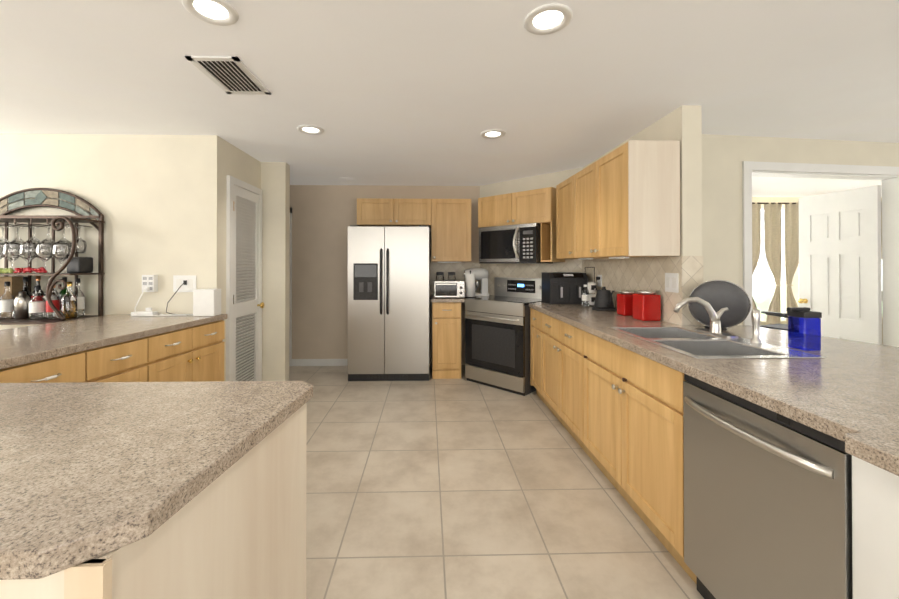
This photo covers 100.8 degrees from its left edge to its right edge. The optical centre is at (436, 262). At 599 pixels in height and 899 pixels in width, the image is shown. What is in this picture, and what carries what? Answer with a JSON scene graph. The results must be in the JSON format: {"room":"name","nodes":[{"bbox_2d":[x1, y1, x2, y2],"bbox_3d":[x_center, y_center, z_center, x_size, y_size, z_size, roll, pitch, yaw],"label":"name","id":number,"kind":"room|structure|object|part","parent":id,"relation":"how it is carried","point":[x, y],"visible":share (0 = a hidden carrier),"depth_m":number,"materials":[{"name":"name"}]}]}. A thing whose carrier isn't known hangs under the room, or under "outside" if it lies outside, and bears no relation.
{"room":"kitchen","nodes":[
{"label":"kitchen","id":0,"kind":"room"},
{"bbox_2d":[0,134,224,341],"bbox_3d":[-3.893,0.160,3.015,4.220,2.380,0.120,0,0,-1],"label":"wall","id":1,"kind":"structure","parent":0,"point":[157,202],"depth_m":2.99,"materials":[{"name":"beige paint"}]},
{"bbox_2d":[142,275,157,291],"bbox_3d":[-2.293,0.168,2.955,0.095,0.135,0.075,0,0,-1],"label":"adapter","id":2,"kind":"object","parent":1,"relation":"attached to","point":[149,283],"visible":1,"depth_m":2.95,"materials":[{"name":"white plastic"}]},
{"bbox_2d":[173,275,195,291],"bbox_3d":[-2.032,0.173,2.995,0.180,0.135,0.008,0,0,-1],"label":"outlet","id":3,"kind":"object","parent":1,"relation":"attached to","point":[190,286],"visible":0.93,"depth_m":2.99,"materials":[{"name":"white plastic"}]},
{"bbox_2d":[224,140,260,380],"bbox_3d":[-1.853,0.163,3.459,0.120,2.380,0.670,0,0,-1],"label":"wall","id":4,"kind":"structure","parent":0,"point":[241,165],"depth_m":3.34,"materials":[{"name":"beige paint"}]},
{"bbox_2d":[226,175,261,380],"bbox_3d":[-1.778,0.308,3.458,0.028,2.090,0.620,0,0,-1],"label":"door frame","id":5,"kind":"structure","parent":4,"relation":"attached to","point":[232,181],"depth_m":3.18,"materials":[{"name":"white paint"}]},
{"bbox_2d":[233,185,264,380],"bbox_3d":[-1.749,0.334,3.455,0.086,2.014,0.510,0,0,-1],"label":"louvered closet door","id":6,"kind":"structure","parent":4,"relation":"in","point":[246,304],"depth_m":3.46,"materials":[{"name":"white paint"}]},
{"bbox_2d":[261,162,289,380],"bbox_3d":[-3.787,0.165,3.808,4.470,2.380,0.120,0,0,-1],"label":"wall","id":7,"kind":"structure","parent":0,"point":[275,182],"depth_m":3.80,"materials":[{"name":"beige paint"}]},
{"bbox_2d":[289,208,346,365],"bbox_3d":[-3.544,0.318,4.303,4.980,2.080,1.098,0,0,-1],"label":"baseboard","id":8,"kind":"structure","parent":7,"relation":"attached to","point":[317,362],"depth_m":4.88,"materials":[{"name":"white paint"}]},
{"bbox_2d":[290,185,479,364],"bbox_3d":[-2.249,0.171,4.945,7.600,2.380,0.120,0,0,-1],"label":"wall","id":9,"kind":"structure","parent":0,"point":[324,217],"depth_m":4.91,"materials":[{"name":"beige paint"}]},
{"bbox_2d":[357,198,470,262],"bbox_3d":[-0.284,-0.393,4.740,1.420,0.795,0.369,0,0,-1],"label":"upper cabinet","id":10,"kind":"object","parent":9,"relation":"attached to","point":[447,222],"visible":1,"depth_m":4.60,"materials":[{"name":"brown wood"}]},
{"bbox_2d":[0,0,898,197],"bbox_3d":[0.784,-1.098,1.565,13.700,0.120,10.600,0,0,-1],"label":"ceiling","id":11,"kind":"structure","parent":0,"point":[404,92],"depth_m":2.09,"materials":[{"name":"paint"}]},
{"bbox_2d":[182,0,238,25],"bbox_3d":[-0.925,-1.033,1.523,0.200,0.008,0.200,0,0,-1],"label":"recessed light","id":12,"kind":"object","parent":11,"relation":"in","point":[220,12],"visible":1,"depth_m":1.53,"materials":[{"name":"white glass"}]},
{"bbox_2d":[185,56,270,94],"bbox_3d":[-1.139,-1.028,2.068,0.260,0.012,0.400,0,0,-1],"label":"ceiling vent","id":13,"kind":"object","parent":11,"relation":"in","point":[231,75],"visible":1,"depth_m":2.03,"materials":[{"name":"white metal"}]},
{"bbox_2d":[297,125,323,134],"bbox_3d":[-0.979,-1.026,2.882,0.200,0.008,0.200,0,0,-1],"label":"recessed light","id":14,"kind":"object","parent":11,"relation":"in","point":[311,129],"visible":1,"depth_m":2.88,"materials":[{"name":"white paint"}]},
{"bbox_2d":[339,177,355,180],"bbox_3d":[-1.099,-1.015,4.560,0.200,0.012,0.200,0,0,-1],"label":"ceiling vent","id":15,"kind":"object","parent":11,"relation":"in","point":[347,179],"visible":1,"depth_m":4.53,"materials":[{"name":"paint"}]},
{"bbox_2d":[481,129,505,138],"bbox_3d":[0.450,-1.025,2.977,0.200,0.008,0.200,0,0,-1],"label":"recessed light","id":16,"kind":"object","parent":11,"relation":"in","point":[492,134],"visible":0.98,"depth_m":2.97,"materials":[{"name":"white paint"}]},
{"bbox_2d":[524,3,572,34],"bbox_3d":[0.473,-1.033,1.587,0.200,0.008,0.200,0,0,-1],"label":"recessed light","id":17,"kind":"object","parent":11,"relation":"in","point":[550,18],"visible":1,"depth_m":1.58,"materials":[{"name":"white glass"}]},
{"bbox_2d":[289,365,703,598],"bbox_3d":[0.784,1.392,1.551,13.700,0.100,10.600,0,0,-1],"label":"floor","id":18,"kind":"structure","parent":0,"point":[461,488],"depth_m":2.06,"materials":[{"name":"tile"}]},
{"bbox_2d":[0,332,171,382],"bbox_3d":[-2.079,0.897,1.782,0.813,0.894,1.084,0,0,-1],"label":"base cabinet","id":19,"kind":"object","parent":18,"relation":"on","point":[145,359],"depth_m":2.03,"materials":[{"name":"brown wood"}]},
{"bbox_2d":[0,314,226,368],"bbox_3d":[-2.221,0.430,2.122,1.107,0.040,1.732,0,0,-1],"label":"countertop","id":20,"kind":"structure","parent":19,"relation":"on","point":[28,344],"depth_m":2.15,"materials":[{"name":"stone"}]},
{"bbox_2d":[0,188,104,324],"bbox_3d":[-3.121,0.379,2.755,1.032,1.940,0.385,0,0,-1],"label":"rack","id":21,"kind":"object","parent":20,"relation":"on","point":[95,218],"visible":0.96,"depth_m":2.93,"materials":[{"name":"metal"}]},
{"bbox_2d":[0,268,12,273],"bbox_3d":[-3.230,0.058,2.679,0.380,0.046,0.040,0,0,-1],"label":"berry","id":22,"kind":"object","parent":21,"relation":"on","point":[2,270],"depth_m":2.67,"materials":[{"name":"green plant"}]},
{"bbox_2d":[0,281,14,318],"bbox_3d":[-3.191,0.280,2.761,0.081,0.276,0.079,0,0,-1],"label":"bottle","id":23,"kind":"object","parent":21,"relation":"on","point":[6,305],"visible":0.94,"depth_m":2.75,"materials":[{"name":"clear glass"}]},
{"bbox_2d":[0,276,22,316],"bbox_3d":[-3.299,0.264,2.869,0.120,0.309,0.080,0,0,-1],"label":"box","id":24,"kind":"object","parent":21,"relation":"on","point":[16,285],"visible":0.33,"depth_m":2.83,"materials":[{"name":"cardboard"}]},
{"bbox_2d":[14,291,29,318],"bbox_3d":[-3.081,0.317,2.764,0.088,0.202,0.087,0,0,-1],"label":"cocktail shaker","id":25,"kind":"object","parent":21,"relation":"on","point":[21,304],"visible":0.88,"depth_m":2.74,"materials":[{"name":"silver metal"}]},
{"bbox_2d":[21,277,30,298],"bbox_3d":[-3.179,0.266,2.871,0.069,0.306,0.067,0,0,-1],"label":"bottle","id":26,"kind":"object","parent":21,"relation":"on","point":[25,283],"visible":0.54,"depth_m":2.87,"materials":[{"name":"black glass"}]},
{"bbox_2d":[13,267,47,273],"bbox_3d":[-2.928,0.057,2.687,0.203,0.049,0.040,0,0,-1],"label":"berry","id":27,"kind":"object","parent":21,"relation":"on","point":[41,270],"depth_m":2.68,"materials":[{"name":"red plant"}]},
{"bbox_2d":[0,242,70,272],"bbox_3d":[-3.137,-0.032,2.744,0.811,0.226,0.100,0,0,-1],"label":"glasses","id":28,"kind":"object","parent":21,"relation":"on","point":[3,252],"visible":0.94,"depth_m":2.74,"materials":[{"name":"clear glass"}]},
{"bbox_2d":[31,276,43,316],"bbox_3d":[-3.084,0.261,2.874,0.073,0.316,0.071,0,0,-1],"label":"bottle","id":29,"kind":"object","parent":21,"relation":"on","point":[38,279],"visible":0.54,"depth_m":2.86,"materials":[{"name":"clear glass"}]},
{"bbox_2d":[29,286,45,318],"bbox_3d":[-2.971,0.295,2.766,0.091,0.246,0.089,0,0,-1],"label":"bottle","id":30,"kind":"object","parent":21,"relation":"on","point":[38,307],"visible":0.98,"depth_m":2.75,"materials":[{"name":"clear glass"}]},
{"bbox_2d":[0,226,86,255],"bbox_3d":[-3.122,-0.162,2.875,0.783,0.226,0.100,0,0,-1],"label":"stemware","id":31,"kind":"object","parent":21,"relation":"hanging from","point":[31,239],"visible":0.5,"depth_m":2.87,"materials":[{"name":"clear glass"}]},
{"bbox_2d":[43,276,58,316],"bbox_3d":[-2.984,0.261,2.876,0.085,0.316,0.083,0,0,-1],"label":"bottle","id":32,"kind":"object","parent":21,"relation":"on","point":[44,295],"visible":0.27,"depth_m":2.86,"materials":[{"name":"clear glass"}]},
{"bbox_2d":[46,284,59,318],"bbox_3d":[-2.861,0.285,2.769,0.073,0.266,0.071,0,0,-1],"label":"bottle","id":33,"kind":"object","parent":21,"relation":"on","point":[56,303],"visible":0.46,"depth_m":2.76,"materials":[{"name":"clear glass"}]},
{"bbox_2d":[58,277,70,312],"bbox_3d":[-2.884,0.266,2.879,0.073,0.306,0.071,0,0,-1],"label":"bottle","id":34,"kind":"object","parent":21,"relation":"on","point":[62,293],"visible":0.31,"depth_m":2.86,"materials":[{"name":"green glass"}]},
{"bbox_2d":[61,281,77,318],"bbox_3d":[-2.741,0.280,2.772,0.090,0.276,0.088,0,0,-1],"label":"bottle","id":35,"kind":"object","parent":21,"relation":"on","point":[69,309],"visible":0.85,"depth_m":2.75,"materials":[{"name":"clear glass"}]},
{"bbox_2d":[70,278,84,316],"bbox_3d":[-2.784,0.271,2.881,0.081,0.296,0.079,0,0,-1],"label":"bottle","id":36,"kind":"object","parent":21,"relation":"on","point":[81,302],"visible":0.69,"depth_m":2.87,"materials":[{"name":"clear glass"}]},
{"bbox_2d":[67,257,92,272],"bbox_3d":[-2.744,0.021,2.858,0.100,0.122,0.120,0,0,-1],"label":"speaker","id":37,"kind":"object","parent":21,"relation":"on","point":[80,265],"visible":0.9,"depth_m":2.81,"materials":[{"name":"plastic"}]},
{"bbox_2d":[131,308,157,315],"bbox_3d":[-2.274,0.384,2.889,0.170,0.060,0.055,0,0,-1],"label":"power strip","id":38,"kind":"object","parent":20,"relation":"on","point":[148,311],"visible":0.96,"depth_m":2.86,"materials":[{"name":"white plastic"}]},
{"bbox_2d":[134,280,192,315],"bbox_3d":[-2.101,0.278,2.912,0.424,0.267,0.158,0,0,-1],"label":"cords","id":39,"kind":"object","parent":20,"relation":"on","point":[184,283],"visible":0.9,"depth_m":2.89,"materials":[{"name":"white plastic"}]},
{"bbox_2d":[193,289,220,315],"bbox_3d":[-1.794,0.311,2.908,0.160,0.205,0.105,0,0,-1],"label":"speaker","id":40,"kind":"object","parent":20,"relation":"on","point":[206,302],"visible":0.98,"depth_m":2.86},
{"bbox_2d":[0,403,306,598],"bbox_3d":[-2.185,0.891,0.840,3.528,0.894,0.684,0,0,-1],"label":"base cabinet","id":41,"kind":"object","parent":18,"relation":"on","point":[237,530],"visible":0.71,"depth_m":0.83,"materials":[{"name":"brown wood"}]},
{"bbox_2d":[0,381,312,579],"bbox_3d":[-2.174,0.423,0.858,3.551,0.040,0.764,0,0,-1],"label":"countertop","id":42,"kind":"structure","parent":41,"relation":"on","point":[90,470],"depth_m":0.79,"materials":[{"name":"stone"}]},
{"bbox_2d":[170,320,224,381],"bbox_3d":[-2.099,0.901,2.593,0.813,0.894,0.777,0,0,-1],"label":"base cabinet","id":43,"kind":"object","parent":18,"relation":"on","point":[193,354],"depth_m":2.70,"materials":[{"name":"brown wood"}]},
{"bbox_2d":[347,225,428,380],"bbox_3d":[-0.559,0.469,4.534,0.930,1.780,0.753,0,0,-1],"label":"refrigerator","id":44,"kind":"object","parent":18,"relation":"on","point":[388,303],"visible":1,"depth_m":4.23,"materials":[{"name":"grey metal"}]},
{"bbox_2d":[432,302,460,378],"bbox_3d":[0.110,0.912,4.606,0.340,0.894,0.642,0,0,-1],"label":"base cabinet","id":45,"kind":"object","parent":18,"relation":"on","point":[446,340],"visible":0.94,"depth_m":4.32,"materials":[{"name":"brown wood"}]},
{"bbox_2d":[431,295,493,301],"bbox_3d":[0.348,0.444,4.619,0.847,0.040,0.634,0,0,-1],"label":"countertop","id":46,"kind":"structure","parent":45,"relation":"on","point":[447,299],"depth_m":4.30,"materials":[{"name":"stone"}]},
{"bbox_2d":[434,280,464,297],"bbox_3d":[0.145,0.316,4.467,0.355,0.212,0.272,0,0,-1],"label":"toaster oven","id":47,"kind":"object","parent":46,"relation":"on","point":[449,288],"visible":1,"depth_m":4.35,"materials":[{"name":"white metal"}]},
{"bbox_2d":[436,272,443,279],"bbox_3d":[0.040,0.273,4.780,0.104,0.302,0.104,0,0,-1],"label":"storage jar","id":48,"kind":"object","parent":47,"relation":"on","point":[440,273],"visible":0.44,"depth_m":4.75,"materials":[{"name":"clear glass"}]},
{"bbox_2d":[448,272,455,279],"bbox_3d":[0.190,0.273,4.784,0.104,0.302,0.104,0,0,-1],"label":"storage jar","id":49,"kind":"object","parent":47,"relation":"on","point":[451,273],"visible":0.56,"depth_m":4.75,"materials":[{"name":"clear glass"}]},
{"bbox_2d":[464,270,475,297],"bbox_3d":[0.403,0.259,4.469,0.144,0.326,0.144,0,0,-1],"label":"paper towel holder","id":50,"kind":"object","parent":46,"relation":"on","point":[470,285],"visible":0.98,"depth_m":4.42,"materials":[{"name":"white paper"}]},
{"bbox_2d":[463,268,488,295],"bbox_3d":[0.498,0.247,4.742,0.317,0.353,0.204,0,0,-1],"label":"stand mixer","id":51,"kind":"object","parent":46,"relation":"on","point":[481,274],"visible":0.58,"depth_m":4.69,"materials":[{"name":"white plastic"}]},
{"bbox_2d":[465,277,541,395],"bbox_3d":[0.801,0.772,4.225,0.760,1.170,0.709,0,0,44],"label":"range oven","id":52,"kind":"object","parent":18,"relation":"on","point":[497,340],"visible":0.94,"depth_m":4.01,"materials":[{"name":"grey metal"}]},
{"bbox_2d":[530,308,537,394],"bbox_3d":[1.265,0.907,3.610,0.600,0.894,0.444,0,0,-1],"label":"base cabinet","id":53,"kind":"object","parent":18,"relation":"on","point":[533,313],"depth_m":3.70,"materials":[{"name":"brown wood"}]},
{"bbox_2d":[538,311,681,467],"bbox_3d":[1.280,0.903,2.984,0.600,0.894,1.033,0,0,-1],"label":"base cabinet","id":54,"kind":"object","parent":18,"relation":"on","point":[616,410],"depth_m":2.17,"materials":[{"name":"brown wood"}]},
{"bbox_2d":[529,301,898,475],"bbox_3d":[1.638,0.432,2.412,1.450,0.040,3.628,0,0,-1],"label":"countertop","id":55,"kind":"structure","parent":54,"relation":"on","point":[846,391],"depth_m":1.32,"materials":[{"name":"stone"}]},
{"bbox_2d":[542,272,587,303],"bbox_3d":[1.319,0.263,3.835,0.380,0.312,0.332,0,0,-1],"label":"air fryer","id":56,"kind":"object","parent":55,"relation":"on","point":[562,287],"visible":0.92,"depth_m":3.71,"materials":[{"name":"black plastic"}]},
{"bbox_2d":[582,285,588,306],"bbox_3d":[1.388,0.312,3.473,0.065,0.209,0.065,0,0,-1],"label":"water bottle","id":57,"kind":"object","parent":55,"relation":"on","point":[585,297],"visible":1,"depth_m":3.46,"materials":[{"name":"white plastic"}]},
{"bbox_2d":[584,267,596,306],"bbox_3d":[1.486,0.231,3.562,0.138,0.372,0.145,0,0,-1],"label":"stand","id":58,"kind":"object","parent":55,"relation":"on","point":[592,287],"visible":0.69,"depth_m":3.53,"materials":[{"name":"silver plastic"}]},
{"bbox_2d":[592,287,616,310],"bbox_3d":[1.464,0.314,3.228,0.200,0.203,0.298,0,0,-1],"label":"kettle","id":59,"kind":"object","parent":55,"relation":"on","point":[604,300],"visible":1,"depth_m":3.20,"materials":[{"name":"black plastic"}]},
{"bbox_2d":[617,294,632,315],"bbox_3d":[1.501,0.331,2.925,0.120,0.165,0.120,0,0,-1],"label":"canister","id":60,"kind":"object","parent":55,"relation":"on","point":[624,304],"visible":0.67,"depth_m":2.87,"materials":[{"name":"ceramic"}]},
{"bbox_2d":[620,290,634,293],"bbox_3d":[1.501,0.236,2.926,0.103,0.025,0.103,0,0,-1],"label":"lid","id":61,"kind":"object","parent":60,"relation":"on","point":[626,292],"visible":0.96,"depth_m":2.89,"materials":[{"name":"silver metal"}]},
{"bbox_2d":[632,293,660,320],"bbox_3d":[1.507,0.320,2.675,0.136,0.185,0.136,0,0,-1],"label":"canister","id":62,"kind":"object","parent":55,"relation":"on","point":[645,307],"visible":0.98,"depth_m":2.61,"materials":[{"name":"ceramic"}]},
{"bbox_2d":[637,290,655,294],"bbox_3d":[1.507,0.214,2.676,0.117,0.025,0.117,0,0,-1],"label":"lid","id":63,"kind":"object","parent":62,"relation":"on","point":[649,292],"visible":1,"depth_m":2.63,"materials":[{"name":"silver metal"}]},
{"bbox_2d":[606,326,825,358],"bbox_3d":[1.364,0.502,1.971,0.560,0.194,0.800,0,0,-1],"label":"sink basin","id":64,"kind":"object","parent":55,"relation":"in","point":[690,341],"visible":0.42,"depth_m":1.94,"materials":[{"name":"metal"}]},
{"bbox_2d":[673,297,761,342],"bbox_3d":[1.502,0.300,2.048,0.314,0.210,0.394,0,0,-1],"label":"faucet set","id":65,"kind":"object","parent":55,"relation":"on","point":[715,325],"visible":1,"depth_m":2.10,"materials":[{"name":"silver metal"}]},
{"bbox_2d":[688,280,750,329],"bbox_3d":[1.727,0.258,2.281,0.260,0.304,0.200,0,0,-1],"label":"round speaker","id":66,"kind":"object","parent":55,"relation":"on","point":[718,295],"depth_m":2.24},
{"bbox_3d":[1.717,0.404,2.290,0.080,0.012,0.080,0,0,-1],"label":"round speaker foot","id":67,"kind":"part","parent":66,"relation":"part of","materials":[{"name":"silver metal"}]},
{"bbox_2d":[787,307,821,350],"bbox_3d":[1.713,0.310,1.750,0.117,0.195,0.084,0,0,-1],"label":"canister","id":68,"kind":"object","parent":55,"relation":"on","point":[804,328],"visible":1,"depth_m":1.71,"materials":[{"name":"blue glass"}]},
{"bbox_2d":[683,374,852,598],"bbox_3d":[1.290,0.894,1.236,0.645,0.893,0.592,0,0,-1],"label":"dishwasher","id":69,"kind":"object","parent":18,"relation":"on","point":[767,503],"visible":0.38,"depth_m":1.17,"materials":[{"name":"grey metal"}]},
{"bbox_2d":[760,309,787,330],"bbox_3d":[4.696,0.840,4.918,0.697,1.040,0.662,0,0,-1],"label":"office chair","id":70,"kind":"object","parent":18,"relation":"on","point":[779,326],"visible":0.04,"depth_m":4.91,"materials":[{"name":"black plastic"}]},
{"bbox_2d":[480,167,582,197],"bbox_3d":[1.073,0.168,4.476,0.980,2.380,0.980,0,0,-1],"label":"wall","id":71,"kind":"structure","parent":0,"point":[554,179],"depth_m":4.47,"materials":[{"name":"beige paint"}]},
{"bbox_2d":[478,187,564,261],"bbox_3d":[0.955,-0.397,4.335,0.960,0.790,0.369,0,0,44],"label":"upper cabinet","id":72,"kind":"object","parent":71,"relation":"attached to","point":[530,206],"visible":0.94,"depth_m":4.10,"materials":[{"name":"brown wood"}]},
{"bbox_2d":[479,223,552,263],"bbox_3d":[0.891,-0.203,4.325,0.760,0.429,0.444,0,0,44],"label":"microwave","id":73,"kind":"object","parent":72,"relation":"attached to","point":[513,244],"visible":0.98,"depth_m":4.16,"materials":[{"name":"black metal"}]},
{"bbox_2d":[583,105,701,325],"bbox_3d":[1.637,0.167,4.120,0.130,2.380,3.360,0,0,-1],"label":"wall","id":74,"kind":"structure","parent":0,"point":[682,124],"depth_m":2.44,"materials":[{"name":"beige paint"}]},
{"bbox_2d":[556,179,567,258],"bbox_3d":[1.404,-0.417,3.578,0.338,0.760,0.519,0,0,-1],"label":"upper cabinet","id":75,"kind":"object","parent":74,"relation":"attached to","point":[562,188],"depth_m":3.67,"materials":[{"name":"brown wood"}]},
{"bbox_2d":[431,256,702,324],"bbox_3d":[0.830,-0.013,3.686,1.765,0.865,2.550,0,0,-1],"label":"tiled wall","id":76,"kind":"structure","parent":74,"relation":"attached to","point":[635,274],"depth_m":3.13,"materials":[{"name":"beige tile"}]},
{"bbox_2d":[596,275,601,286],"bbox_3d":[1.555,0.175,3.519,0.042,0.105,0.103,0,0,-1],"label":"outlet","id":77,"kind":"object","parent":74,"relation":"attached to","point":[599,280],"visible":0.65,"depth_m":3.51,"materials":[{"name":"white plastic"}]},
{"bbox_2d":[568,140,679,259],"bbox_3d":[1.419,-0.420,2.939,0.338,0.760,0.995,0,0,-1],"label":"upper cabinet","id":78,"kind":"object","parent":74,"relation":"attached to","point":[622,201],"depth_m":2.45,"materials":[{"name":"brown wood"}]},
{"bbox_2d":[665,273,678,292],"bbox_3d":[1.596,0.138,2.529,0.008,0.130,0.130,0,0,-1],"label":"outlet","id":79,"kind":"object","parent":74,"relation":"attached to","point":[671,282],"visible":1,"depth_m":2.51,"materials":[{"name":"white plastic"}]},
{"bbox_2d":[702,134,898,325],"bbox_3d":[4.594,0.162,3.329,5.780,2.380,0.120,0,0,-7],"label":"wall","id":80,"kind":"structure","parent":0,"point":[724,157],"depth_m":3.02,"materials":[{"name":"beige paint"}]},
{"bbox_2d":[742,161,898,346],"bbox_3d":[3.274,0.266,3.166,1.600,2.170,0.137,0,0,-7],"label":"door frame","id":81,"kind":"structure","parent":80,"relation":"attached to","point":[888,176],"depth_m":3.18,"materials":[{"name":"white paint"}]},
{"bbox_2d":[798,185,882,344],"bbox_3d":[3.895,0.327,3.642,0.164,2.030,0.658,0,0,-1],"label":"door","id":82,"kind":"structure","parent":80,"relation":"in","point":[840,284],"depth_m":3.57,"materials":[{"name":"white paint"}]},
{"bbox_2d":[752,197,881,324],"bbox_3d":[4.601,0.176,5.813,5.880,2.380,0.120,0,0,-1],"label":"wall","id":83,"kind":"structure","parent":0,"point":[795,284],"depth_m":5.78,"materials":[{"name":"white paint"}]},
{"bbox_2d":[752,202,882,344],"bbox_3d":[5.336,0.214,5.630,4.000,2.242,0.101,0,0,-1],"label":"curtain","id":84,"kind":"object","parent":83,"relation":"attached to","point":[772,232],"visible":0.06,"depth_m":5.63,"materials":[{"name":"fabric"}]},
{"bbox_2d":[752,210,882,319],"bbox_3d":[4.477,0.177,6.010,6.100,2.380,0.020,0,0,-1],"label":"exterior view","id":85,"kind":"object","parent":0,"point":[763,286],"depth_m":6.02,"materials":[{"name":"white"}]},
{"bbox_2d":[852,455,898,598],"bbox_3d":[1.670,0.891,0.870,1.262,0.894,0.148,0,0,-1],"label":"wall","id":86,"kind":"structure","parent":0,"point":[875,528],"depth_m":0.88,"materials":[{"name":"paint"}]}
]}

